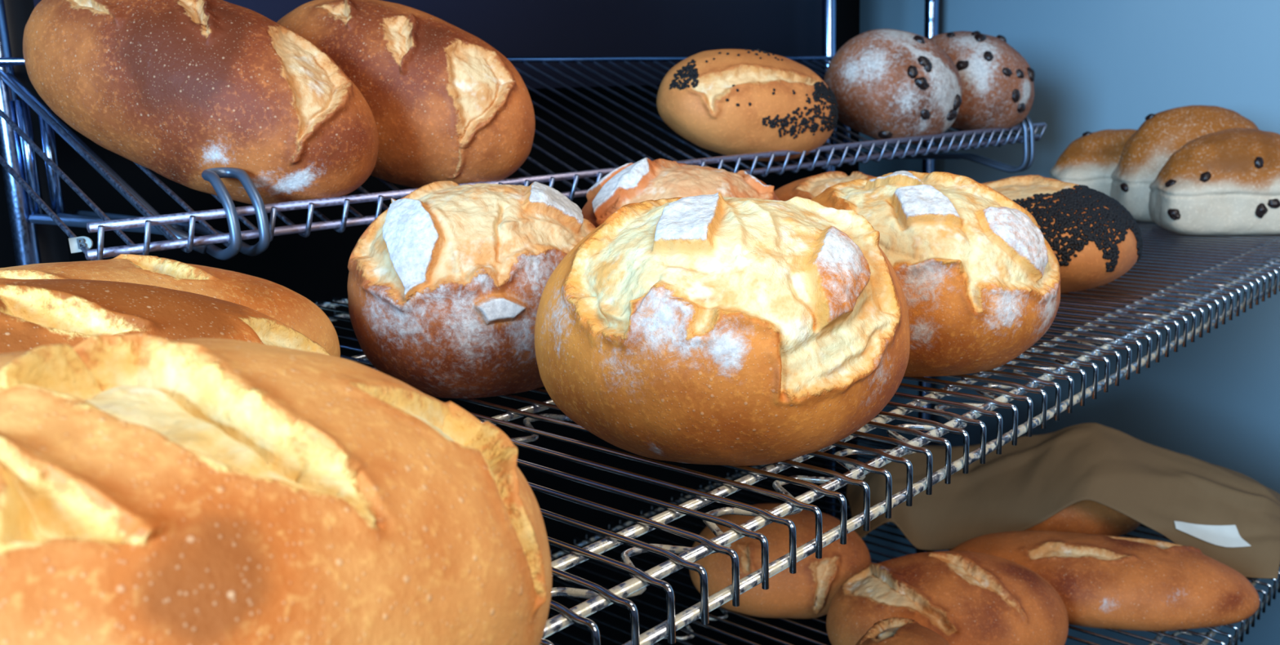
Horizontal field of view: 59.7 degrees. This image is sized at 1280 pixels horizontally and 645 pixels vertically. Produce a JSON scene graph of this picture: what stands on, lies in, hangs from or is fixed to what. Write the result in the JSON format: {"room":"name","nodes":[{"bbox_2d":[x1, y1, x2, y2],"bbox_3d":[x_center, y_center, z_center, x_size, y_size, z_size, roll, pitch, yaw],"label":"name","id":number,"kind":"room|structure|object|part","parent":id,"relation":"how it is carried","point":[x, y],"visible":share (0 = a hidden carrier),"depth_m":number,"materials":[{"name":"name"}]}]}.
{"room":"food shop","nodes":[
{"label":"food shop","id":0,"kind":"room"},
{"bbox_2d":[0,0,859,644],"bbox_3d":[-1.032,-0.148,0.475,0.019,2.337,4.180,9,16,42],"label":"wall","id":1,"kind":"structure","parent":0,"point":[314,266],"depth_m":1.51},
{"bbox_2d":[33,0,822,88],"bbox_3d":[-0.347,-0.681,0.941,0.011,0.960,1.776,9,16,42],"label":"panel","id":2,"kind":"object","parent":1,"relation":"attached to","point":[513,28],"visible":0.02,"depth_m":1.34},
{"bbox_2d":[857,0,1279,644],"bbox_3d":[1.444,-0.348,1.023,3.002,2.337,0.019,9,16,42],"label":"wall","id":3,"kind":"structure","parent":0,"point":[1097,65],"depth_m":1.69,"materials":[{"name":"blue paint"}]},
{"bbox_3d":[0.072,1.161,-0.237,3.002,0.011,4.199,9,16,42],"label":"floor","id":4,"kind":"structure","parent":0,"visible":0},
{"bbox_2d":[0,0,41,266],"bbox_3d":[-0.463,-0.114,0.826,0.022,2.090,0.022,9,16,42],"label":"post","id":5,"kind":"object","parent":4,"relation":"on","point":[24,233],"visible":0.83,"depth_m":0.82,"materials":[{"name":"silver metal"}]},
{"bbox_2d":[2,72,270,260],"bbox_3d":[-0.339,-0.109,0.733,0.290,0.119,0.040,9,16,42],"label":"bracket","id":6,"kind":"object","parent":5,"relation":"attached to","point":[80,218],"visible":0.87,"depth_m":0.73,"materials":[{"name":"silver metal"}]},
{"bbox_3d":[-0.449,-0.120,0.821,0.009,0.086,0.009,9,16,42],"label":"upright rod","id":7,"kind":"part","parent":6,"relation":"part of","materials":[{"name":"silver metal"}]},
{"bbox_3d":[-0.431,-0.116,0.816,0.009,0.078,0.009,9,16,42],"label":"upright rod","id":8,"kind":"part","parent":6,"relation":"part of","materials":[{"name":"silver metal"}]},
{"bbox_3d":[-0.329,-0.078,0.742,0.280,0.054,0.024,9,16,42],"label":"hook rod","id":9,"kind":"part","parent":6,"relation":"part of","materials":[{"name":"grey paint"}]},
{"bbox_2d":[545,436,1279,644],"bbox_3d":[0.044,0.323,0.952,0.641,0.024,1.386,9,16,42],"label":"wire shelf","id":10,"kind":"object","parent":5,"relation":"attached to","point":[1207,637],"visible":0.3,"depth_m":1.12,"materials":[{"name":"silver metal"}]},
{"bbox_3d":[-0.179,0.282,1.153,0.005,0.005,1.383,9,16,42],"label":"support rail","id":11,"kind":"part","parent":10,"relation":"part of","materials":[{"name":"silver metal"}]},
{"bbox_2d":[689,503,871,618],"bbox_3d":[0.137,0.230,1.101,0.180,0.090,0.151,-1,12,4],"label":"loaf","id":12,"kind":"object","parent":10,"relation":"on","point":[809,593],"visible":0.66,"depth_m":1.04,"materials":[{"name":"brown food"}]},
{"bbox_3d":[0.511,0.205,1.448,0.638,0.020,0.005,9,16,42],"label":"rail","id":13,"kind":"part","parent":10,"relation":"part of","materials":[{"name":"silver metal"}]},
{"bbox_2d":[855,617,950,644],"bbox_3d":[0.199,0.281,0.814,0.100,0.102,0.180,-2,12,0],"label":"loaf","id":14,"kind":"object","parent":10,"relation":"on","point":[895,630],"visible":1,"depth_m":0.83,"materials":[{"name":"brown food"}]},
{"bbox_2d":[826,551,1068,644],"bbox_3d":[0.266,0.250,0.968,0.210,0.096,0.152,-4,12,-7],"label":"loaf","id":15,"kind":"object","parent":10,"relation":"on","point":[966,597],"visible":0.98,"depth_m":0.93,"materials":[{"name":"brown food"}]},
{"bbox_2d":[845,422,1279,578],"bbox_3d":[0.463,0.172,1.230,0.467,0.123,0.175,2,12,17],"label":"paper bag","id":16,"kind":"object","parent":10,"relation":"on","point":[1233,519],"visible":0.74,"depth_m":1.18,"materials":[{"name":"brown paper"}]},
{"bbox_2d":[1025,500,1141,536],"bbox_3d":[0.457,0.200,1.237,0.189,0.071,0.091,1,12,16],"label":"loaf","id":17,"kind":"object","parent":16,"relation":"in","point":[1085,517],"visible":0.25,"depth_m":1.19,"materials":[{"name":"brown food"}]},
{"bbox_2d":[949,530,1259,631],"bbox_3d":[0.430,0.240,1.058,0.279,0.068,0.130,2,12,20],"label":"loaf","id":18,"kind":"object","parent":10,"relation":"on","point":[1108,582],"visible":0.77,"depth_m":1.01,"materials":[{"name":"brown food"}]},
{"bbox_3d":[0.242,0.346,0.771,0.005,0.005,1.383,9,16,42],"label":"support rail","id":19,"kind":"part","parent":10,"relation":"part of","materials":[{"name":"silver metal"}]},
{"bbox_3d":[0.268,0.350,0.748,0.005,0.005,1.383,9,16,42],"label":"support rail","id":20,"kind":"part","parent":10,"relation":"part of","materials":[{"name":"silver metal"}]},
{"bbox_3d":[0.277,0.366,0.744,0.005,0.005,1.383,9,16,42],"label":"rail","id":21,"kind":"part","parent":10,"relation":"part of","materials":[{"name":"silver metal"}]},
{"bbox_2d":[4,0,70,262],"bbox_3d":[-0.478,-0.542,0.758,0.006,2.956,0.036,9,16,42],"label":"rack post","id":22,"kind":"object","parent":4,"relation":"on","point":[53,244],"visible":0.25,"depth_m":0.84,"materials":[{"name":"metal"}]},
{"bbox_2d":[822,0,835,644],"bbox_3d":[0.272,-0.301,1.606,0.024,2.090,0.024,9,16,42],"label":"post","id":23,"kind":"object","parent":4,"relation":"on","point":[828,6],"visible":0.02,"depth_m":1.58,"materials":[{"name":"silver metal"}]},
{"bbox_2d":[0,56,1046,260],"bbox_3d":[0.020,-0.192,1.116,0.290,0.159,1.223,9,16,42],"label":"shelf","id":24,"kind":"object","parent":23,"relation":"attached to","point":[82,243],"depth_m":0.96,"materials":[{"name":"metal"}]},
{"bbox_2d":[22,0,378,204],"bbox_3d":[-0.284,-0.149,0.720,0.240,0.147,0.116,2,12,18],"label":"loaf","id":25,"kind":"object","parent":24,"relation":"on","point":[179,90],"visible":0.96,"depth_m":0.67,"materials":[{"name":"brown food"}]},
{"bbox_2d":[276,0,535,187],"bbox_3d":[-0.178,-0.166,0.811,0.210,0.140,0.120,2,12,20],"label":"loaf","id":26,"kind":"object","parent":24,"relation":"on","point":[445,104],"visible":0.72,"depth_m":0.76,"materials":[{"name":"brown food"}]},
{"bbox_3d":[-0.086,-0.282,1.195,0.005,0.006,1.221,9,16,42],"label":"rail","id":27,"kind":"part","parent":24,"relation":"part of","materials":[{"name":"silver metal"}]},
{"bbox_3d":[0.115,-0.142,1.039,0.005,0.006,1.222,9,16,42],"label":"rail","id":28,"kind":"part","parent":24,"relation":"part of","materials":[{"name":"metal"}]},
{"bbox_3d":[0.120,-0.156,1.031,0.005,0.006,1.222,9,16,42],"label":"lip rail","id":29,"kind":"part","parent":24,"relation":"part of","materials":[{"name":"metal"}]},
{"bbox_2d":[656,48,838,161],"bbox_3d":[0.108,-0.210,1.081,0.204,0.108,0.130,-11,15,-36],"label":"loaf","id":30,"kind":"object","parent":24,"relation":"on","point":[726,102],"visible":0.98,"depth_m":1.02,"materials":[{"name":"brown food"}]},
{"bbox_3d":[0.277,-0.294,1.592,0.009,0.108,0.009,9,16,42],"label":"upright rod","id":31,"kind":"part","parent":24,"relation":"part of","materials":[{"name":"silver metal"}]},
{"bbox_3d":[0.295,-0.290,1.588,0.009,0.101,0.009,9,16,42],"label":"upright rod","id":32,"kind":"part","parent":24,"relation":"part of","materials":[{"name":"silver metal"}]},
{"bbox_2d":[823,28,962,143],"bbox_3d":[0.292,-0.272,1.282,0.172,0.130,0.150,-11,15,-37],"label":"loaf","id":33,"kind":"object","parent":24,"relation":"on","point":[885,83],"visible":0.95,"depth_m":1.22,"materials":[{"name":"brown food"}]},
{"bbox_3d":[0.387,-0.280,1.505,0.290,0.148,0.040,9,16,42],"label":"shelf bracket","id":34,"kind":"part","parent":24,"relation":"part of","materials":[{"name":"silver metal"}]},
{"bbox_2d":[928,31,1035,133],"bbox_3d":[0.419,-0.305,1.418,0.160,0.129,0.171,9,16,42],"label":"loaf","id":35,"kind":"object","parent":24,"relation":"on","point":[997,83],"visible":0.77,"depth_m":1.35,"materials":[{"name":"brown food"}]},
{"bbox_3d":[0.367,-0.295,1.505,0.255,0.116,0.018,9,16,42],"label":"slope arm","id":36,"kind":"part","parent":24,"relation":"part of","materials":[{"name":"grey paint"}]},
{"bbox_2d":[313,220,1279,644],"bbox_3d":[0.155,-0.028,1.016,0.641,0.024,1.747,9,16,42],"label":"wire shelf","id":37,"kind":"object","parent":23,"relation":"attached to","point":[1247,255],"visible":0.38,"depth_m":0.58,"materials":[{"name":"silver metal"}]},
{"bbox_2d":[0,278,331,355],"bbox_3d":[-0.247,0.045,0.379,0.301,0.117,0.155,-10,14,-33],"label":"loaf","id":38,"kind":"object","parent":37,"relation":"on","point":[34,313],"visible":0.23,"depth_m":0.38,"materials":[{"name":"brown food"}]},
{"bbox_2d":[0,253,340,357],"bbox_3d":[-0.301,0.022,0.543,0.306,0.100,0.158,-9,13,-29],"label":"loaf","id":39,"kind":"object","parent":37,"relation":"on","point":[277,301],"visible":0.28,"depth_m":0.56,"materials":[{"name":"brown food"}]},
{"bbox_2d":[0,333,551,644],"bbox_3d":[-0.143,0.065,0.251,0.263,0.123,0.175,-11,15,-36],"label":"loaf","id":40,"kind":"object","parent":37,"relation":"on","point":[154,490],"visible":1,"depth_m":0.23,"materials":[{"name":"brown food"}]},
{"bbox_3d":[-0.069,-0.069,1.216,0.005,0.005,1.744,9,16,42],"label":"support rail","id":41,"kind":"part","parent":37,"relation":"part of","materials":[{"name":"silver metal"}]},
{"bbox_3d":[-0.077,-0.055,1.228,0.005,0.005,1.744,9,16,42],"label":"rail","id":42,"kind":"part","parent":37,"relation":"part of","materials":[{"name":"silver metal"}]},
{"bbox_3d":[0.082,-0.046,1.080,0.005,0.005,1.744,9,16,42],"label":"support rail","id":43,"kind":"part","parent":37,"relation":"part of","materials":[{"name":"silver metal"}]},
{"bbox_2d":[347,180,595,398],"bbox_3d":[-0.096,-0.025,0.682,0.143,0.122,0.171,8,16,41],"label":"round loaf","id":44,"kind":"object","parent":37,"relation":"on","point":[446,284],"visible":0.78,"depth_m":0.62,"materials":[{"name":"brown food"}]},
{"bbox_3d":[0.227,-0.024,0.948,0.005,0.005,1.744,9,16,42],"label":"support rail","id":45,"kind":"part","parent":37,"relation":"part of","materials":[{"name":"silver metal"}]},
{"bbox_2d":[581,157,779,227],"bbox_3d":[0.031,-0.057,0.804,0.166,0.126,0.169,9,16,42],"label":"round loaf","id":46,"kind":"object","parent":37,"relation":"on","point":[646,179],"visible":0.16,"depth_m":0.76,"materials":[{"name":"beige food"}]},
{"bbox_2d":[534,191,910,466],"bbox_3d":[0.041,-0.005,0.558,0.182,0.123,0.179,7,15,37],"label":"round loaf","id":47,"kind":"object","parent":37,"relation":"on","point":[716,329],"visible":1,"depth_m":0.49,"materials":[{"name":"brown food"}]},
{"bbox_2d":[773,171,875,200],"bbox_3d":[0.164,-0.074,0.922,0.151,0.102,0.161,8,16,41],"label":"round loaf","id":48,"kind":"object","parent":37,"relation":"on","point":[810,187],"visible":0.11,"depth_m":0.89,"materials":[{"name":"beige food"}]},
{"bbox_3d":[0.353,-0.005,0.834,0.005,0.005,1.744,9,16,42],"label":"support rail","id":49,"kind":"part","parent":37,"relation":"part of","materials":[{"name":"silver metal"}]},
{"bbox_3d":[0.378,-0.001,0.812,0.005,0.005,1.744,9,16,42],"label":"support rail","id":50,"kind":"part","parent":37,"relation":"part of","materials":[{"name":"silver metal"}]},
{"bbox_2d":[810,170,1060,377],"bbox_3d":[0.165,-0.034,0.689,0.160,0.119,0.180,-13,16,-43],"label":"round loaf","id":51,"kind":"object","parent":37,"relation":"on","point":[979,277],"visible":0.62,"depth_m":0.62,"materials":[{"name":"brown food"}]},
{"bbox_3d":[0.387,0.015,0.807,0.005,0.005,1.744,9,16,42],"label":"rail","id":52,"kind":"part","parent":37,"relation":"part of","materials":[{"name":"silver metal"}]},
{"bbox_2d":[981,174,1142,293],"bbox_3d":[0.332,-0.080,0.954,0.162,0.090,0.225,-3,12,-4],"label":"loaf","id":53,"kind":"object","parent":37,"relation":"on","point":[1094,239],"visible":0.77,"depth_m":0.86,"materials":[{"name":"black food"}]},
{"bbox_2d":[1049,128,1137,196],"bbox_3d":[0.619,-0.199,1.446,0.168,0.103,0.114,0,12,11],"label":"loaf","id":54,"kind":"object","parent":37,"relation":"on","point":[1091,159],"visible":0.34,"depth_m":1.42,"materials":[{"name":"brown food"}]},
{"bbox_2d":[1110,105,1258,222],"bbox_3d":[0.654,-0.189,1.317,0.176,0.134,0.115,0,12,11],"label":"loaf","id":55,"kind":"object","parent":37,"relation":"on","point":[1162,134],"visible":0.44,"depth_m":1.29,"materials":[{"name":"brown food"}]},
{"bbox_2d":[1148,128,1279,235],"bbox_3d":[0.643,-0.154,1.203,0.165,0.111,0.115,0,12,11],"label":"loaf","id":56,"kind":"object","parent":37,"relation":"on","point":[1224,182],"visible":1,"depth_m":1.17,"materials":[{"name":"white food"}]},
{"bbox_2d":[915,0,938,553],"bbox_3d":[0.476,-0.355,1.830,0.026,2.090,0.026,-6,12,-20],"label":"post","id":57,"kind":"object","parent":4,"relation":"on","point":[931,11],"visible":0.11,"depth_m":1.80,"materials":[{"name":"silver metal"}]}
]}

